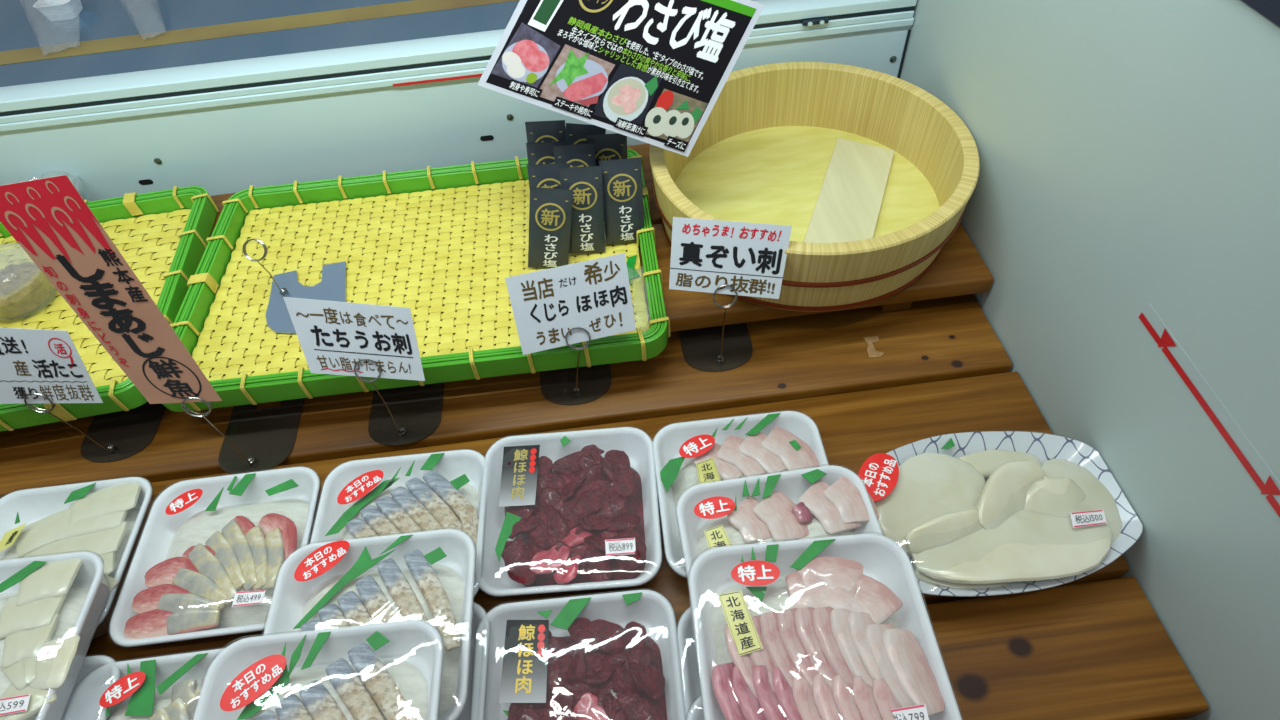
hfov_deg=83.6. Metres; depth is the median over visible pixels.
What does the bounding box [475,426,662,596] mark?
food tray
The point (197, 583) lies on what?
slice
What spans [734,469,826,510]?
divider
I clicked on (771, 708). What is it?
slice
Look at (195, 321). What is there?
bamboo tray
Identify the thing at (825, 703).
slice
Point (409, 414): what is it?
card stand
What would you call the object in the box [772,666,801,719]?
slice
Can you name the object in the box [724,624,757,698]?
slice
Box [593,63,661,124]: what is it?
photo
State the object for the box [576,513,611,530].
meat piece
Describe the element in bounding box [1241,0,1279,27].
rail
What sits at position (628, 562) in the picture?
meat piece
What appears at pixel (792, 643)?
slice
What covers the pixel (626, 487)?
meat piece
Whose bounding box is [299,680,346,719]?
slice
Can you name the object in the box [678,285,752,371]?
card stand
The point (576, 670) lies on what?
meat piece
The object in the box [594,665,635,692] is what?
meat piece
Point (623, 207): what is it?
sachet
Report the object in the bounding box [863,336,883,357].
scrap
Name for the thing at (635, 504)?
heap
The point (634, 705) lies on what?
meat piece
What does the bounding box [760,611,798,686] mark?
slice
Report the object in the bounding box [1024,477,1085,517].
squid piece
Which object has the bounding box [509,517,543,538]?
meat piece
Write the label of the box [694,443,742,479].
slice
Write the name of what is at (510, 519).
divider
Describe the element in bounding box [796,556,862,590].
slice
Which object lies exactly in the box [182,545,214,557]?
slice
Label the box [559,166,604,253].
sachet
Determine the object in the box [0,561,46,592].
divider
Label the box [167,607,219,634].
slice
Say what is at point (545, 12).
print
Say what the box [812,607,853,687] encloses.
slice
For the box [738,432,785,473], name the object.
slice
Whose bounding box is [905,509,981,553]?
squid piece
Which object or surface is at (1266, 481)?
tape
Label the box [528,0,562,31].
print
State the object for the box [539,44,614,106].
photo
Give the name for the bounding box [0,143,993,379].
shelf
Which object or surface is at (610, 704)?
meat piece
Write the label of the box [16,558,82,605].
slice
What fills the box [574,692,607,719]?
meat piece
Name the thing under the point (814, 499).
slice
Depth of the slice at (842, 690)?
0.43 m
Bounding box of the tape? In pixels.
[1139,303,1279,516]
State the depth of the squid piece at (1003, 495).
0.58 m
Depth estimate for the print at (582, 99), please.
0.68 m
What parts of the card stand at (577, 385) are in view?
plate, stem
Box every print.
[0,175,113,263]
[502,42,607,99]
[502,51,524,77]
[512,40,548,71]
[526,73,536,82]
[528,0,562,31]
[533,0,559,24]
[549,50,588,85]
[563,72,607,101]
[578,95,598,104]
[607,79,645,114]
[644,76,702,124]
[645,107,693,137]
[653,115,688,125]
[657,90,673,109]
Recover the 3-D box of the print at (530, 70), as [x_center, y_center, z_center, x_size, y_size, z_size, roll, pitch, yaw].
[-0.079,-0.269,0.666,0.096,0.054,0.020,-7,51,-1]
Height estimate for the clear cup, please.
0.042 m
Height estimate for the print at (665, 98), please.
0.017 m
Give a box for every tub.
[33,0,82,20]
[650,62,979,311]
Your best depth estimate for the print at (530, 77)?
0.67 m
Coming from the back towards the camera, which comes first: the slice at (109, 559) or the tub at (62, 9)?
the tub at (62, 9)
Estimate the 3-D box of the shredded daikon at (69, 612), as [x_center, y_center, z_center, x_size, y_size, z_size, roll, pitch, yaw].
[-0.496,0.230,0.541,0.131,0.026,0.124,-6,51,0]
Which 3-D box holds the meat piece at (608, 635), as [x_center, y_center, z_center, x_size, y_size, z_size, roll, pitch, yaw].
[-0.024,0.212,0.547,0.039,0.010,0.024,19,55,19]
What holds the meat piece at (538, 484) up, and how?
on the heap at (635, 504)
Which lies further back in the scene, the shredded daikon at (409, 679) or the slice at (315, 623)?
the slice at (315, 623)
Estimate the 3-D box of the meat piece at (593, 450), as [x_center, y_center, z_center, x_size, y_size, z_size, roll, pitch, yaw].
[-0.043,0.090,0.648,0.026,0.011,0.028,19,55,19]
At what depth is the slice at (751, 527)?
0.55 m
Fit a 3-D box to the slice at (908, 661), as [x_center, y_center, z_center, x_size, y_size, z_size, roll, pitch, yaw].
[0.168,0.193,0.443,0.027,0.015,0.052,-11,51,-4]
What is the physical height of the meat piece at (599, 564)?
0.014 m
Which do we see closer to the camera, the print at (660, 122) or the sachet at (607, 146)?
the print at (660, 122)
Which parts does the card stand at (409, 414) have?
stem, plate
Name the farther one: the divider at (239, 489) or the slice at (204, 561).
the divider at (239, 489)
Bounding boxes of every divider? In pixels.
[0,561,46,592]
[15,483,95,523]
[106,653,207,715]
[205,473,298,510]
[237,631,388,719]
[293,535,446,628]
[325,453,469,535]
[495,436,570,560]
[502,592,641,715]
[660,413,800,490]
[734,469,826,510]
[741,539,835,601]
[941,438,954,448]
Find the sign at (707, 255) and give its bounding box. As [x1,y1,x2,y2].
[669,217,791,298]
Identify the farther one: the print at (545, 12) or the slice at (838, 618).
the print at (545, 12)
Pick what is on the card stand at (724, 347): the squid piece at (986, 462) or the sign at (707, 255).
the sign at (707, 255)
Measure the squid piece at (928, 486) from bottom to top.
0.017 m
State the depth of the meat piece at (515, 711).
0.51 m
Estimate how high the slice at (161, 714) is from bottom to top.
0.009 m
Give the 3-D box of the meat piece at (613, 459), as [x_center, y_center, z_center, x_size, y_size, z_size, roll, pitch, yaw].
[-0.021,0.096,0.641,0.024,0.016,0.036,-5,51,1]
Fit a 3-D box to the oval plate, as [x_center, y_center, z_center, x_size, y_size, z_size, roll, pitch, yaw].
[0.284,0.129,0.596,0.225,0.049,0.144,-7,51,-1]
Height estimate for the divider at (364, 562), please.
0.001 m
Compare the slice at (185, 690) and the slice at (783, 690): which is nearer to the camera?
the slice at (783, 690)
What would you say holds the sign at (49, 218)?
on the card stand at (256, 439)
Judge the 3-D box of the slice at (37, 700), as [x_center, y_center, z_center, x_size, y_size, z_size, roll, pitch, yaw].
[-0.437,0.244,0.507,0.040,0.009,0.038,4,51,8]
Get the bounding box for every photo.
[491,23,559,87]
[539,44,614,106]
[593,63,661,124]
[644,89,707,141]
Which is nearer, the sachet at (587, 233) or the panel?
the sachet at (587, 233)
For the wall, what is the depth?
0.53 m
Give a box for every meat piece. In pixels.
[501,538,531,563]
[504,553,536,584]
[505,499,535,520]
[507,703,540,719]
[508,703,533,719]
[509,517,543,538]
[530,524,560,549]
[530,545,570,573]
[532,487,563,513]
[536,480,539,495]
[537,456,552,487]
[537,473,565,489]
[537,683,573,719]
[543,701,577,719]
[544,505,569,539]
[546,660,566,696]
[547,514,578,531]
[547,682,600,710]
[548,635,571,659]
[552,451,594,474]
[553,496,577,520]
[553,555,580,583]
[557,527,591,546]
[560,472,585,501]
[565,645,587,683]
[568,617,599,649]
[573,487,607,516]
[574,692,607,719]
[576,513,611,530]
[578,444,604,470]
[578,464,605,488]
[579,656,625,684]
[581,538,612,581]
[583,533,617,551]
[586,619,624,654]
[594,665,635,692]
[596,491,631,518]
[597,693,620,719]
[603,450,629,482]
[605,514,641,531]
[608,646,652,669]
[610,465,637,497]
[615,536,640,570]
[616,691,663,719]
[618,528,646,561]
[622,621,646,664]
[629,661,664,699]
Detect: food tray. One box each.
[0,475,153,638]
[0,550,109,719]
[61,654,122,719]
[62,646,227,719]
[107,465,320,647]
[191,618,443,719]
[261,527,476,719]
[308,448,488,596]
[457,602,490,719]
[469,588,685,719]
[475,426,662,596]
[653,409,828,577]
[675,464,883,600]
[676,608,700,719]
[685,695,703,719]
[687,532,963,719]
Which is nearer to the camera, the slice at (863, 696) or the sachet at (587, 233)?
the slice at (863, 696)
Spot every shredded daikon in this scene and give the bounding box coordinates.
[0,508,139,577]
[0,586,98,719]
[108,684,202,719]
[165,498,309,631]
[238,659,428,719]
[298,564,463,717]
[338,481,477,540]
[672,456,787,562]
[697,503,854,554]
[711,579,899,719]
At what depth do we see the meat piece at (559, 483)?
0.63 m
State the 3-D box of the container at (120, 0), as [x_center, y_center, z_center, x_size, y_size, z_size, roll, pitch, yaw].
[-0.657,-0.475,0.934,0.050,0.030,0.217,-28,54,-17]
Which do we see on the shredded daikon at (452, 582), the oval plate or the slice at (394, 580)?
the slice at (394, 580)
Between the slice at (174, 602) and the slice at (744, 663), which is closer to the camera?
the slice at (744, 663)
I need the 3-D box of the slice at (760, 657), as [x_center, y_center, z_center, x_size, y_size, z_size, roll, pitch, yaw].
[0.084,0.189,0.453,0.027,0.014,0.056,-16,52,-9]
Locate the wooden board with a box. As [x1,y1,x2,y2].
[804,138,894,242]
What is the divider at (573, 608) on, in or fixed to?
on the food tray at (518, 647)
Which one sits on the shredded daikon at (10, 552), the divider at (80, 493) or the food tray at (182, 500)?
the divider at (80, 493)
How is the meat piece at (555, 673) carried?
on the heap at (593, 658)
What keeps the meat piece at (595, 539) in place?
on the heap at (635, 504)
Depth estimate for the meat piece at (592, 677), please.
0.53 m
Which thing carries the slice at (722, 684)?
on the shredded daikon at (776, 597)
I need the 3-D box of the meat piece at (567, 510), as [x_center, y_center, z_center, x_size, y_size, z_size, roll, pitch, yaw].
[-0.061,0.127,0.621,0.039,0.010,0.026,32,60,27]
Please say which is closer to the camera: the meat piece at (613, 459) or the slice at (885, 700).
the slice at (885, 700)
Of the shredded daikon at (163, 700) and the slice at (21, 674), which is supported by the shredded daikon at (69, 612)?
the slice at (21, 674)
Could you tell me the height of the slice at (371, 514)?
0.011 m
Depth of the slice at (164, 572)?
0.60 m
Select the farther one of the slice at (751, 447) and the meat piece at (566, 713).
the slice at (751, 447)
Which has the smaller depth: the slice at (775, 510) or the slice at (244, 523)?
the slice at (775, 510)
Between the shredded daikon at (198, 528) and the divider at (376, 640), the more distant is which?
the shredded daikon at (198, 528)
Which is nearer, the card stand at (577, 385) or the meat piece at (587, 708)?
the meat piece at (587, 708)
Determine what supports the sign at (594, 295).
on the card stand at (577, 385)
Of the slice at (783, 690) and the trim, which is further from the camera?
the trim
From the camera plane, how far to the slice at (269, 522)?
0.62 m
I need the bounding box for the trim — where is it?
[897,29,910,77]
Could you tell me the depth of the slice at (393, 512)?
0.62 m
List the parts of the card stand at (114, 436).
stem, plate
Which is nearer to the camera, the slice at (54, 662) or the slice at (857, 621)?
the slice at (857, 621)
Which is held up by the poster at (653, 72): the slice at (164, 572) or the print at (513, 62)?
the print at (513, 62)
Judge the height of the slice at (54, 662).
0.009 m
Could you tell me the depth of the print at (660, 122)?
0.70 m
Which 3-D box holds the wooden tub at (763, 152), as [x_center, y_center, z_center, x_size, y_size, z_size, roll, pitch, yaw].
[0.181,-0.198,0.785,0.336,0.090,0.336,4,51,8]
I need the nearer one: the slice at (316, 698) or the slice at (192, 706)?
the slice at (316, 698)
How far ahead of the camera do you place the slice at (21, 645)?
0.53 m
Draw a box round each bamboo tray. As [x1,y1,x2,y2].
[0,186,218,431]
[162,148,669,411]
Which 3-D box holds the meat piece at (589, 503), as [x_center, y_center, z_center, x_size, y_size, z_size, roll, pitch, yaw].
[-0.043,0.124,0.621,0.031,0.010,0.034,-5,51,1]
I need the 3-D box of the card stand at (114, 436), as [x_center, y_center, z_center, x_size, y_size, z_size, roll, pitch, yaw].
[-0.538,0.034,0.703,0.074,0.104,0.093,-7,51,-1]
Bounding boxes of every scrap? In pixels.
[626,255,639,281]
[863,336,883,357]
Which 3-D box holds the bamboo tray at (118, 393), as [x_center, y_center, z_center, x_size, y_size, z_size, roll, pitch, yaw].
[-0.745,-0.045,0.772,0.505,0.028,0.330,-10,51,-3]
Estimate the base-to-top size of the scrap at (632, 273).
0.001 m
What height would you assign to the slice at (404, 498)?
0.011 m
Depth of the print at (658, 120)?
0.70 m
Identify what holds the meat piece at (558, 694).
on the heap at (593, 658)
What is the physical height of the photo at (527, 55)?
0.054 m
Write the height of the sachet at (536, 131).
0.101 m
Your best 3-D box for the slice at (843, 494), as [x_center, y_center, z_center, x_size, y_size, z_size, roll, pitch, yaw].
[0.165,0.109,0.565,0.039,0.011,0.043,-8,51,-2]
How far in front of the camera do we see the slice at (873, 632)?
0.44 m
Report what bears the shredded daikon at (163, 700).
in the food tray at (95, 692)
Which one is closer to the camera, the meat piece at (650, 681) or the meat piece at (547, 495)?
the meat piece at (650, 681)
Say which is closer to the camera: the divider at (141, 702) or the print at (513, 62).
the divider at (141, 702)
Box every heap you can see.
[516,467,645,586]
[547,635,666,719]
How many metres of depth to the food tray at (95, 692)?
0.55 m
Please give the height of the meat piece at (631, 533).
0.012 m
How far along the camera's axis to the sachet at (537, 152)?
0.76 m
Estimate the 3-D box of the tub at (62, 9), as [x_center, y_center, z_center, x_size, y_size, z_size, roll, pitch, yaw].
[-0.759,-0.463,0.938,0.046,0.020,0.045,-7,51,-1]
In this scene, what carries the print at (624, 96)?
on the poster at (653, 72)
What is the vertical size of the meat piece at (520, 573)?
0.017 m
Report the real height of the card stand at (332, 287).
0.066 m
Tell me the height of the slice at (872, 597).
0.006 m
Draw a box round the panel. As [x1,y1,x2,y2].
[0,25,911,201]
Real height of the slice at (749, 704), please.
0.016 m
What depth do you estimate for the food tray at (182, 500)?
0.64 m
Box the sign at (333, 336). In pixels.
[283,297,424,380]
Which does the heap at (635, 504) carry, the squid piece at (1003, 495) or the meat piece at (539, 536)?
the meat piece at (539, 536)
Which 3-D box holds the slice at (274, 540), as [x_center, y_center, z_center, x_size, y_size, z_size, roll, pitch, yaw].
[-0.309,0.167,0.603,0.019,0.009,0.054,-15,51,-7]
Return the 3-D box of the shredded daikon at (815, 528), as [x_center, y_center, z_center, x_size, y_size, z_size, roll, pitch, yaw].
[0.112,0.161,0.541,0.131,0.026,0.124,-8,51,-2]
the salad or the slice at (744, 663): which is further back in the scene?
the salad
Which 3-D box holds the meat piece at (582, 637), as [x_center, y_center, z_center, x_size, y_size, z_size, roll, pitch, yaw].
[-0.043,0.211,0.549,0.022,0.014,0.033,-33,56,-21]
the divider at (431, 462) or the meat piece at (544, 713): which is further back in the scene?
the divider at (431, 462)
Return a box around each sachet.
[525,120,565,142]
[526,141,566,164]
[527,163,568,188]
[528,187,572,267]
[553,143,595,166]
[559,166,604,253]
[565,123,605,144]
[586,133,626,165]
[599,157,643,243]
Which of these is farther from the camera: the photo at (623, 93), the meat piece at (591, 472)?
the photo at (623, 93)
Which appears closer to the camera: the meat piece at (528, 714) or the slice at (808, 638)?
the slice at (808, 638)
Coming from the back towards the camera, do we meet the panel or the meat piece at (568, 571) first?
the panel
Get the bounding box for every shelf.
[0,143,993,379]
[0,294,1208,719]
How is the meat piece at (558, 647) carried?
on the heap at (593, 658)
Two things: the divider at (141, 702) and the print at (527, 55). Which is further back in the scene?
the print at (527, 55)
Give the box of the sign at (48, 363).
[0,328,102,403]
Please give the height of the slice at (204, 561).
0.009 m
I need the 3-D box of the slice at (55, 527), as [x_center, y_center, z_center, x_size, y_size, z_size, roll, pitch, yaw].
[-0.506,0.146,0.638,0.095,0.009,0.039,-17,52,-9]
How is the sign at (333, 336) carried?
on the card stand at (409, 414)
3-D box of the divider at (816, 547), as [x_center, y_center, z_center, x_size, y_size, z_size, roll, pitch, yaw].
[0.098,0.133,0.494,0.072,0.001,0.032,-32,56,-20]
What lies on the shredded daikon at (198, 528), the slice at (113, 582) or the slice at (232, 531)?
the slice at (232, 531)
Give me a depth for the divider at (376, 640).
0.48 m
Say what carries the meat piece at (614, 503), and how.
on the heap at (635, 504)
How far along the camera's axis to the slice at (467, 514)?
0.62 m
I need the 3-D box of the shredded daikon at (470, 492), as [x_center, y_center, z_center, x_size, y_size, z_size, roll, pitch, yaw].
[-0.207,0.157,0.622,0.131,0.025,0.124,-6,51,0]
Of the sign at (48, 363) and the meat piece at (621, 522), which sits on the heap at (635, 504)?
the meat piece at (621, 522)
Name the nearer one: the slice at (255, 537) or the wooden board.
the slice at (255, 537)
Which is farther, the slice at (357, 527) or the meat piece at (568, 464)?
the meat piece at (568, 464)
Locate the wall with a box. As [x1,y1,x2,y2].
[899,0,1279,719]
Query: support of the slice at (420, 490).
on the shredded daikon at (470, 492)
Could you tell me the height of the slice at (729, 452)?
0.010 m
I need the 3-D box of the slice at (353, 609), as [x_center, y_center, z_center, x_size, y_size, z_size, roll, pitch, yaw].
[-0.204,0.198,0.528,0.016,0.011,0.066,-34,56,-21]
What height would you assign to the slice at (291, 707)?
0.011 m
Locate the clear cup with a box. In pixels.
[62,171,86,199]
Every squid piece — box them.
[874,453,985,553]
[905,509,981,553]
[908,505,1112,583]
[915,567,1012,588]
[958,450,1041,477]
[976,461,1046,529]
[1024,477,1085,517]
[1041,459,1121,541]
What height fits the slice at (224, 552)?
0.010 m
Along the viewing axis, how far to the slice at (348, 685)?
0.46 m
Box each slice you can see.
[0,593,66,638]
[0,683,56,719]
[1,657,36,689]
[2,613,58,667]
[16,508,127,556]
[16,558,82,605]
[22,521,127,557]
[28,635,79,689]
[69,482,140,523]
[99,551,115,574]
[105,574,118,591]
[123,609,172,638]
[132,584,189,613]
[145,556,197,587]
[148,707,169,719]
[157,593,219,612]
[165,698,191,719]
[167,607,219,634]
[171,679,196,706]
[172,568,227,609]
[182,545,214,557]
[187,686,201,719]
[188,543,237,605]
[205,531,244,590]
[222,519,256,590]
[230,516,254,535]
[246,525,267,590]
[254,710,279,719]
[258,513,296,562]
[261,528,284,589]
[275,693,312,719]
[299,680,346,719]
[301,618,324,631]
[318,603,349,628]
[325,658,384,719]
[337,591,374,625]
[346,518,378,538]
[348,642,414,719]
[355,576,398,623]
[360,505,401,535]
[375,495,422,533]
[377,558,428,622]
[390,486,442,531]
[404,549,459,651]
[405,477,462,530]
[422,470,478,547]
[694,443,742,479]
[712,662,745,719]
[717,435,766,476]
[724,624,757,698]
[727,496,771,542]
[732,666,766,719]
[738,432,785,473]
[749,615,774,692]
[752,665,786,719]
[753,491,808,541]
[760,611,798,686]
[761,427,818,470]
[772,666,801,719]
[777,608,817,687]
[785,572,856,611]
[792,502,812,523]
[792,674,821,719]
[795,607,835,687]
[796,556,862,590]
[799,480,861,533]
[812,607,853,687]
[812,674,842,719]
[823,476,878,522]
[830,609,871,685]
[832,674,862,719]
[847,612,882,679]
[852,574,902,623]
[853,675,882,719]
[865,623,912,707]
[872,678,901,719]
[882,629,944,715]
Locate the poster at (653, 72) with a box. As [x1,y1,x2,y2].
[477,0,764,156]
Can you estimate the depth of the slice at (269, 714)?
0.46 m
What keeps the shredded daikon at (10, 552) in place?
in the food tray at (32, 505)
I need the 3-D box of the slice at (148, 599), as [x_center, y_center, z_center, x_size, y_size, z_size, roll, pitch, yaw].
[-0.389,0.197,0.589,0.055,0.009,0.026,-7,51,-1]
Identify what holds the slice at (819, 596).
on the shredded daikon at (776, 597)
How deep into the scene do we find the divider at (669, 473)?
0.64 m
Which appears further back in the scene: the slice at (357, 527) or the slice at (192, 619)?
the slice at (357, 527)
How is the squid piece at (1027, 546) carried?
on the oval plate
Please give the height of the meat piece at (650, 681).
0.014 m
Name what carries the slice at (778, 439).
on the shredded daikon at (687, 476)
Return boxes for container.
[21,0,82,51]
[120,0,162,32]
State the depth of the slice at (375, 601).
0.54 m
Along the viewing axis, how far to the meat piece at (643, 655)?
0.54 m
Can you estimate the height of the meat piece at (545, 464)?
0.010 m
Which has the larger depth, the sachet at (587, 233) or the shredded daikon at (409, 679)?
the sachet at (587, 233)
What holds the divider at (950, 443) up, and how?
on the oval plate
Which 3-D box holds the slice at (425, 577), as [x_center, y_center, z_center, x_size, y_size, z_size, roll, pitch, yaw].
[-0.155,0.179,0.540,0.017,0.011,0.088,-28,54,-17]
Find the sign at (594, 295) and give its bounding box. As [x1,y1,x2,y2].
[505,253,635,354]
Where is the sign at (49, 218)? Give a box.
[0,175,221,403]
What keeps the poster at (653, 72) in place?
on the easel
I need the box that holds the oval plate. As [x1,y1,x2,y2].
[857,430,1143,596]
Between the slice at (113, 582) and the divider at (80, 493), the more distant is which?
the divider at (80, 493)
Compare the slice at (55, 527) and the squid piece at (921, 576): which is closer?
the squid piece at (921, 576)
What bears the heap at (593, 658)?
in the food tray at (518, 647)
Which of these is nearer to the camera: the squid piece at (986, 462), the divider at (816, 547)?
the divider at (816, 547)
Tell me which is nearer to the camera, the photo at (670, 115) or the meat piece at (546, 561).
the meat piece at (546, 561)
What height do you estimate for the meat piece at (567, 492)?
0.018 m
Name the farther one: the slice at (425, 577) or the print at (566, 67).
the print at (566, 67)
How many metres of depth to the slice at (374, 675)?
0.47 m
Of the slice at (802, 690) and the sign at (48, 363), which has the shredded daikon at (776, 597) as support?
the slice at (802, 690)
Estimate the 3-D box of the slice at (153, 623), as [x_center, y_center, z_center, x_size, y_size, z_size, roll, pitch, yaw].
[-0.389,0.213,0.576,0.050,0.009,0.026,-7,51,-1]
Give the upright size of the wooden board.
0.007 m
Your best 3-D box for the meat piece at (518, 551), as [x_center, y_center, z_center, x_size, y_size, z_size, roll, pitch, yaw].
[-0.103,0.161,0.596,0.027,0.011,0.022,-5,51,1]
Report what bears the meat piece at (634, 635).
on the heap at (593, 658)
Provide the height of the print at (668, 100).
0.047 m
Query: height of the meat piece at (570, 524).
0.010 m
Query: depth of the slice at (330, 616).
0.53 m
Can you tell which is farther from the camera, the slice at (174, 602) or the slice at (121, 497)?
the slice at (121, 497)
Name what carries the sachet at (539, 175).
on the display stand
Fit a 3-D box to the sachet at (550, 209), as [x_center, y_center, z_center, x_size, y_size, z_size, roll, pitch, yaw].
[-0.094,-0.135,0.746,0.061,0.098,0.022,-7,51,-1]
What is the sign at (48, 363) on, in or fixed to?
on the card stand at (114, 436)
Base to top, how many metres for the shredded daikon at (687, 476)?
0.025 m
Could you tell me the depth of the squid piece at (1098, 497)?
0.59 m
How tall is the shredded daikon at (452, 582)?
0.026 m
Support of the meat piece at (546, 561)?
on the heap at (635, 504)
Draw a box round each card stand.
[24,393,165,462]
[181,397,304,473]
[243,239,345,333]
[354,359,443,445]
[540,327,610,404]
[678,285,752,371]
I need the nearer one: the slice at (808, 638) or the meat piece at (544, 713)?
the slice at (808, 638)
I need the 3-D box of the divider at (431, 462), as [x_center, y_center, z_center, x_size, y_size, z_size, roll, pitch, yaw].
[-0.218,0.115,0.638,0.128,0.001,0.046,-19,52,-11]
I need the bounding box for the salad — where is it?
[0,262,51,316]
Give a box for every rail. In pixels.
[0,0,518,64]
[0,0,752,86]
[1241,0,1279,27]
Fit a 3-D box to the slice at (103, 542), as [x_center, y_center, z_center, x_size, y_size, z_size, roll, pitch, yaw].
[-0.494,0.164,0.622,0.087,0.008,0.039,-17,52,-9]
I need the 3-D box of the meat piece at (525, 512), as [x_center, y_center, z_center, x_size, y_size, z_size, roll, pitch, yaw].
[-0.104,0.128,0.623,0.028,0.011,0.033,-5,51,1]
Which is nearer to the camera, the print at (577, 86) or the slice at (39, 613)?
the slice at (39, 613)
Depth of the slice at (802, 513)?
0.55 m
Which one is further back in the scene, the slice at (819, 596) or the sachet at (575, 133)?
the sachet at (575, 133)
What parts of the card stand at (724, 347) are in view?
plate, stem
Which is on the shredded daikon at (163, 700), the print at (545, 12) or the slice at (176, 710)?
the slice at (176, 710)
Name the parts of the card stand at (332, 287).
stem, plate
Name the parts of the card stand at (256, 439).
stem, plate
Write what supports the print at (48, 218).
attached to the sign at (49, 218)
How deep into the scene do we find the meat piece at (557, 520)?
0.61 m

